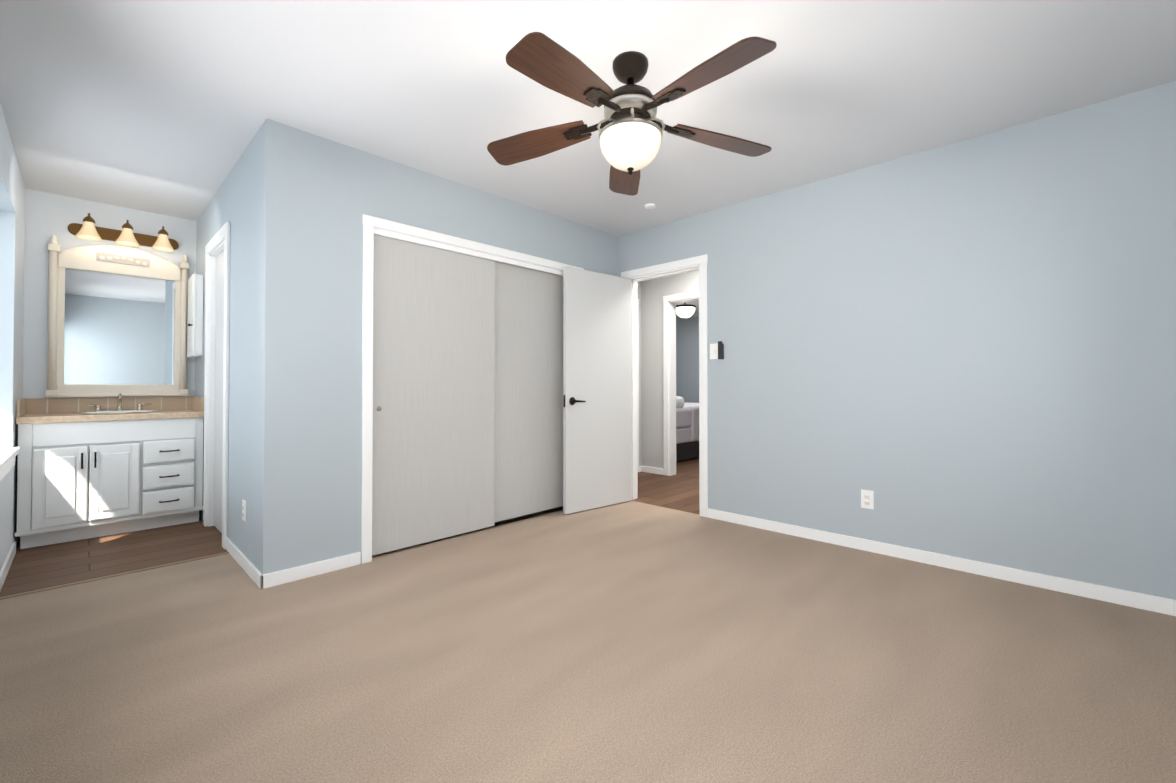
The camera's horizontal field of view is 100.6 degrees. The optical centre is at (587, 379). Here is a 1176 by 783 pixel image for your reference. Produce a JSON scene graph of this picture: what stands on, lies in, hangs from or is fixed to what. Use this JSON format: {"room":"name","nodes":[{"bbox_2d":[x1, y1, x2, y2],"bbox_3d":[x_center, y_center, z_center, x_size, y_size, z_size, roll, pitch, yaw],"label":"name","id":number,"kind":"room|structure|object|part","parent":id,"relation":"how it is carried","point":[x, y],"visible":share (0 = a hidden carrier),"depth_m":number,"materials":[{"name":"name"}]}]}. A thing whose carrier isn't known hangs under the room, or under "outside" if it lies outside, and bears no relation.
{"room":"empty bedroom","nodes":[
{"label":"empty bedroom","id":0,"kind":"room"},
{"bbox_2d":[0,104,24,569],"bbox_3d":[-3.304,-0.144,2.577,2.400,2.440,0.300,-1,-1,44],"label":"wall","id":1,"kind":"structure","parent":0,"point":[11,176],"depth_m":3.00,"materials":[{"name":"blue paint"}]},
{"bbox_2d":[0,175,14,448],"bbox_3d":[-3.093,-0.311,2.423,1.321,1.430,0.230,-1,-1,44],"label":"window","id":2,"kind":"structure","parent":1,"relation":"attached to","point":[7,241],"depth_m":2.94,"materials":[{"name":"grey"}]},
{"bbox_2d":[0,541,15,590],"bbox_3d":[-1.747,1.024,1.274,5.110,0.072,0.013,-1,-1,44],"label":"baseboard","id":3,"kind":"structure","parent":1,"relation":"attached to","point":[5,568],"depth_m":2.71,"materials":[{"name":"white wood"}]},
{"bbox_2d":[0,447,19,480],"bbox_3d":[-3.083,0.457,2.425,1.380,0.105,0.260,-1,-1,44],"label":"trim","id":4,"kind":"structure","parent":1,"relation":"attached to","point":[7,459],"depth_m":2.67,"materials":[{"name":"white wood"}]},
{"bbox_2d":[23,188,195,398],"bbox_3d":[-3.730,-0.130,3.775,0.120,2.440,1.070,-1,-1,44],"label":"wall","id":5,"kind":"structure","parent":0,"point":[48,216],"depth_m":3.54,"materials":[{"name":"white paint"}]},
{"bbox_2d":[45,235,189,396],"bbox_3d":[-3.600,-0.460,3.778,0.064,1.174,0.800,-1,-1,44],"label":"vanity mirror","id":6,"kind":"object","parent":5,"relation":"attached to","point":[117,319],"visible":1,"depth_m":3.75,"materials":[{"name":"beige mirror"}]},
{"bbox_2d":[68,213,178,251],"bbox_3d":[-3.532,-1.126,3.741,0.222,0.185,0.629,-1,-1,44],"label":"vanity light bar","id":7,"kind":"object","parent":5,"relation":"attached to","point":[87,229],"visible":1,"depth_m":3.72,"materials":[{"name":"beige glass"}]},
{"bbox_2d":[0,517,227,596],"bbox_3d":[-3.150,1.134,3.282,1.620,0.100,1.190,-1,-1,44],"label":"floor","id":8,"kind":"structure","parent":0,"point":[40,567],"depth_m":3.02,"materials":[{"name":"brown wood"}]},
{"bbox_2d":[14,397,203,548],"bbox_3d":[-3.433,0.610,3.562,0.584,0.955,0.942,-1,-1,44],"label":"bathroom vanity","id":9,"kind":"object","parent":8,"relation":"on","point":[83,470],"visible":0.98,"depth_m":3.38,"materials":[{"name":"white wood"}]},
{"bbox_2d":[86,393,150,411],"bbox_3d":[-3.539,0.170,3.691,0.147,0.139,0.362,-1,-1,44],"label":"faucet","id":10,"kind":"object","parent":9,"relation":"on","point":[119,406],"visible":0.77,"depth_m":3.71,"materials":[{"name":"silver metal"}]},
{"bbox_2d":[0,552,228,599],"bbox_3d":[-2.568,1.075,2.719,0.030,0.006,0.950,-1,-1,44],"label":"trim","id":11,"kind":"structure","parent":8,"relation":"on","point":[93,579],"depth_m":2.66,"materials":[{"name":"brown"}]},
{"bbox_2d":[195,128,260,567],"bbox_3d":[-2.541,-0.134,3.452,2.280,2.440,0.120,-1,-1,44],"label":"wall","id":12,"kind":"structure","parent":0,"point":[235,201],"depth_m":2.90,"materials":[{"name":"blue paint"}]},
{"bbox_2d":[187,273,202,357],"bbox_3d":[-3.176,-0.508,3.921,0.324,0.644,0.090,-1,-1,44],"label":"medicine cabinet","id":13,"kind":"object","parent":12,"relation":"attached to","point":[195,321],"visible":1,"depth_m":3.83,"materials":[{"name":"white wood"}]},
{"bbox_2d":[203,221,229,548],"bbox_3d":[-2.562,0.034,3.456,0.798,2.105,0.142,-1,-1,44],"label":"door frame","id":14,"kind":"structure","parent":12,"relation":"attached to","point":[222,234],"depth_m":3.63,"materials":[{"name":"white wood"}]},
{"bbox_2d":[214,250,223,532],"bbox_3d":[-2.564,0.076,3.454,0.606,2.005,0.035,-1,-1,44],"label":"door leaf","id":15,"kind":"structure","parent":12,"relation":"in","point":[218,417],"depth_m":3.54,"materials":[{"name":"grey wood"}]},
{"bbox_2d":[242,500,245,521],"bbox_3d":[-1.982,0.752,2.811,0.072,0.116,0.009,-1,-1,44],"label":"outlet","id":16,"kind":"object","parent":12,"relation":"attached to","point":[244,510],"visible":0.96,"depth_m":2.80,"materials":[{"name":"white plastic"}]},
{"bbox_2d":[225,537,267,588],"bbox_3d":[-1.999,1.043,2.820,0.908,0.072,0.013,-1,-1,44],"label":"baseboard","id":17,"kind":"structure","parent":12,"relation":"attached to","point":[261,580],"depth_m":2.71,"materials":[{"name":"white wood"}]},
{"bbox_2d":[257,119,617,573],"bbox_3d":[-0.743,-0.132,3.584,0.120,2.440,2.810,-1,-1,44],"label":"wall","id":18,"kind":"structure","parent":0,"point":[320,196],"depth_m":2.74,"materials":[{"name":"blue paint"}]},
{"bbox_2d":[268,552,360,587],"bbox_3d":[-1.501,1.041,2.692,0.013,0.072,0.475,-1,-1,44],"label":"baseboard","id":19,"kind":"structure","parent":18,"relation":"attached to","point":[280,577],"depth_m":2.68,"materials":[{"name":"white wood"}]},
{"bbox_2d":[372,234,494,555],"bbox_3d":[-1.009,0.082,3.283,0.036,1.968,0.899,-1,-1,44],"label":"closet door","id":20,"kind":"structure","parent":18,"relation":"in","point":[433,470],"depth_m":3.23,"materials":[{"name":"paint"}]},
{"bbox_2d":[372,507,562,558],"bbox_3d":[-0.740,1.084,3.580,0.074,0.008,1.720,-1,-1,44],"label":"trim","id":21,"kind":"structure","parent":18,"relation":"attached to","point":[516,520],"depth_m":3.50,"materials":[{"name":"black metal"}]},
{"bbox_2d":[361,214,583,563],"bbox_3d":[-0.730,0.058,3.583,0.138,2.060,1.858,-1,-1,44],"label":"trim","id":22,"kind":"structure","parent":18,"relation":"attached to","point":[408,232],"depth_m":2.91,"materials":[{"name":"white wood"}]},
{"bbox_2d":[494,261,562,521],"bbox_3d":[-0.455,0.089,3.914,0.032,1.950,0.859,-1,-1,44],"label":"closet door","id":23,"kind":"structure","parent":18,"relation":"in","point":[528,391],"depth_m":3.87,"materials":[{"name":"paint"}]},
{"bbox_2d":[0,500,1175,782],"bbox_3d":[-0.091,1.121,2.208,4.270,0.100,3.900,-1,-1,44],"label":"floor carpet","id":24,"kind":"object","parent":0,"point":[630,642],"visible":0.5,"depth_m":1.79,"materials":[{"name":"beige carpet"}]},
{"bbox_2d":[0,0,1175,317],"bbox_3d":[0.732,-1.387,4.899,6.790,0.100,9.270,-1,-1,44],"label":"ceiling","id":25,"kind":"structure","parent":0,"point":[164,106],"depth_m":2.25,"materials":[{"name":"white paint"}]},
{"bbox_2d":[487,32,776,195],"bbox_3d":[0.175,-1.127,2.072,1.308,0.487,1.292,-1,-1,44],"label":"ceiling fan","id":26,"kind":"object","parent":25,"relation":"hanging from","point":[631,126],"visible":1,"depth_m":2.01,"materials":[{"name":"brown wood"}]},
{"bbox_3d":[-0.174,-1.099,2.234,0.600,0.037,0.164,-6,-15,19],"label":"blade","id":27,"kind":"part","parent":26,"relation":"part of","materials":[{"name":"brown wood"}]},
{"bbox_3d":[-0.047,-1.104,1.806,0.164,0.037,0.600,-16,-5,37],"label":"blade","id":28,"kind":"part","parent":26,"relation":"part of","materials":[{"name":"brown wood"}]},
{"bbox_3d":[0.193,-1.096,2.487,0.164,0.037,0.600,12,-6,3],"label":"blade","id":29,"kind":"part","parent":26,"relation":"part of","materials":[{"name":"brown wood"}]},
{"bbox_3d":[0.398,-1.104,1.795,0.164,0.037,0.600,-14,13,-33],"label":"blade","id":30,"kind":"part","parent":26,"relation":"part of","materials":[{"name":"brown wood"}]},
{"bbox_3d":[0.547,-1.099,2.216,0.600,0.037,0.164,6,10,-16],"label":"blade","id":31,"kind":"part","parent":26,"relation":"part of","materials":[{"name":"brown wood"}]},
{"bbox_2d":[644,203,655,208],"bbox_3d":[0.481,-1.340,3.770,0.094,0.021,0.094,-1,-1,44],"label":"smoke detector","id":32,"kind":"object","parent":25,"relation":"attached to","point":[650,206],"visible":0.94,"depth_m":3.74,"materials":[{"name":"white plastic"}]},
{"bbox_2d":[676,302,695,317],"bbox_3d":[1.495,-1.126,7.519,0.330,0.360,0.330,-1,-1,44],"label":"light","id":33,"kind":"object","parent":25,"relation":"hanging from","point":[684,310],"visible":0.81,"depth_m":7.41,"materials":[{"name":"white glass"}]},
{"bbox_2d":[551,273,640,465],"bbox_3d":[-0.773,-0.120,4.588,0.120,2.440,3.970,-1,-1,44],"label":"wall","id":34,"kind":"structure","parent":0,"point":[639,290],"depth_m":5.95,"materials":[{"name":"grey paint"}]},
{"bbox_2d":[637,299,638,471],"bbox_3d":[0.259,0.062,5.640,0.137,2.100,0.908,-1,-1,44],"label":"door frame","id":35,"kind":"structure","parent":34,"relation":"attached to","point":[637,299],"depth_m":5.90,"materials":[{"name":"white wood"}]},
{"bbox_2d":[632,457,699,514],"bbox_3d":[2.157,1.170,6.343,6.790,0.100,5.170,-1,-1,44],"label":"floor","id":36,"kind":"structure","parent":0,"point":[679,490],"depth_m":4.97,"materials":[{"name":"brown wood"}]},
{"bbox_2d":[676,396,698,461],"bbox_3d":[1.154,0.510,7.622,1.564,1.250,2.122,-1,-1,44],"label":"bed","id":37,"kind":"object","parent":36,"relation":"on","point":[687,431],"visible":0.12,"depth_m":6.77,"materials":[{"name":"grey fabric"}]},
{"bbox_2d":[641,270,698,468],"bbox_3d":[1.285,-0.110,5.442,6.770,2.440,0.120,-1,-1,44],"label":"wall","id":38,"kind":"structure","parent":0,"point":[654,291],"depth_m":5.83,"materials":[{"name":"grey paint"}]},
{"bbox_2d":[639,466,663,474],"bbox_3d":[0.767,1.078,5.831,0.345,0.072,0.020,-1,-1,44],"label":"baseboard","id":39,"kind":"structure","parent":38,"relation":"attached to","point":[654,470],"depth_m":5.81,"materials":[{"name":"white wood"}]},
{"bbox_2d":[663,291,698,475],"bbox_3d":[1.258,0.060,5.456,0.918,2.100,0.143,-1,-1,44],"label":"door frame","id":40,"kind":"structure","parent":38,"relation":"attached to","point":[670,302],"depth_m":5.70,"materials":[{"name":"white wood"}]},
{"bbox_2d":[676,316,698,402],"bbox_3d":[3.248,-0.070,8.815,4.940,2.440,0.120,-1,-1,44],"label":"wall","id":41,"kind":"structure","parent":0,"point":[687,359],"depth_m":9.91,"materials":[{"name":"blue paint"}]},
{"bbox_2d":[618,81,1175,599],"bbox_3d":[1.271,-0.131,3.674,4.330,2.440,0.120,-1,-1,44],"label":"wall","id":42,"kind":"structure","parent":0,"point":[964,349],"depth_m":2.74,"materials":[{"name":"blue paint"}]},
{"bbox_2d":[563,266,630,513],"bbox_3d":[0.099,0.084,4.200,0.756,2.007,0.141,1,-1,-40],"label":"door leaf","id":43,"kind":"structure","parent":42,"relation":"in","point":[596,389],"depth_m":4.15,"materials":[{"name":"white paint"},{"name":"oil rubbed bronze"}]},
{"bbox_2d":[621,254,707,516],"bbox_3d":[0.680,0.048,4.247,0.898,2.095,0.159,-1,-1,44],"label":"door frame","id":44,"kind":"structure","parent":42,"relation":"attached to","point":[635,276],"depth_m":3.96,"materials":[{"name":"white wood"}]},
{"bbox_2d":[710,343,717,358],"bbox_3d":[0.994,-0.226,3.851,0.074,0.124,0.012,-1,-1,44],"label":"switch plate","id":45,"kind":"object","parent":42,"relation":"attached to","point":[714,351],"visible":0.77,"depth_m":3.85,"materials":[{"name":"white plastic"}]},
{"bbox_2d":[718,341,723,358],"bbox_3d":[1.033,-0.232,3.803,0.044,0.140,0.026,-1,-1,44],"label":"cradle","id":46,"kind":"object","parent":42,"relation":"attached to","point":[720,350],"visible":0.98,"depth_m":3.79,"materials":[{"name":"grey plastic"}]},
{"bbox_2d":[861,489,873,508],"bbox_3d":[1.768,0.756,3.091,0.072,0.116,0.009,-1,-1,44],"label":"electrical outlet plate","id":47,"kind":"object","parent":42,"relation":"attached to","point":[867,499],"visible":1,"depth_m":3.09,"materials":[{"name":"white plastic"}]},
{"bbox_2d":[708,508,1175,615],"bbox_3d":[1.812,1.045,3.043,2.395,0.072,0.013,-1,-1,44],"label":"baseboard","id":48,"kind":"structure","parent":42,"relation":"attached to","point":[1162,605],"depth_m":2.71,"materials":[{"name":"white wood"}]}
]}

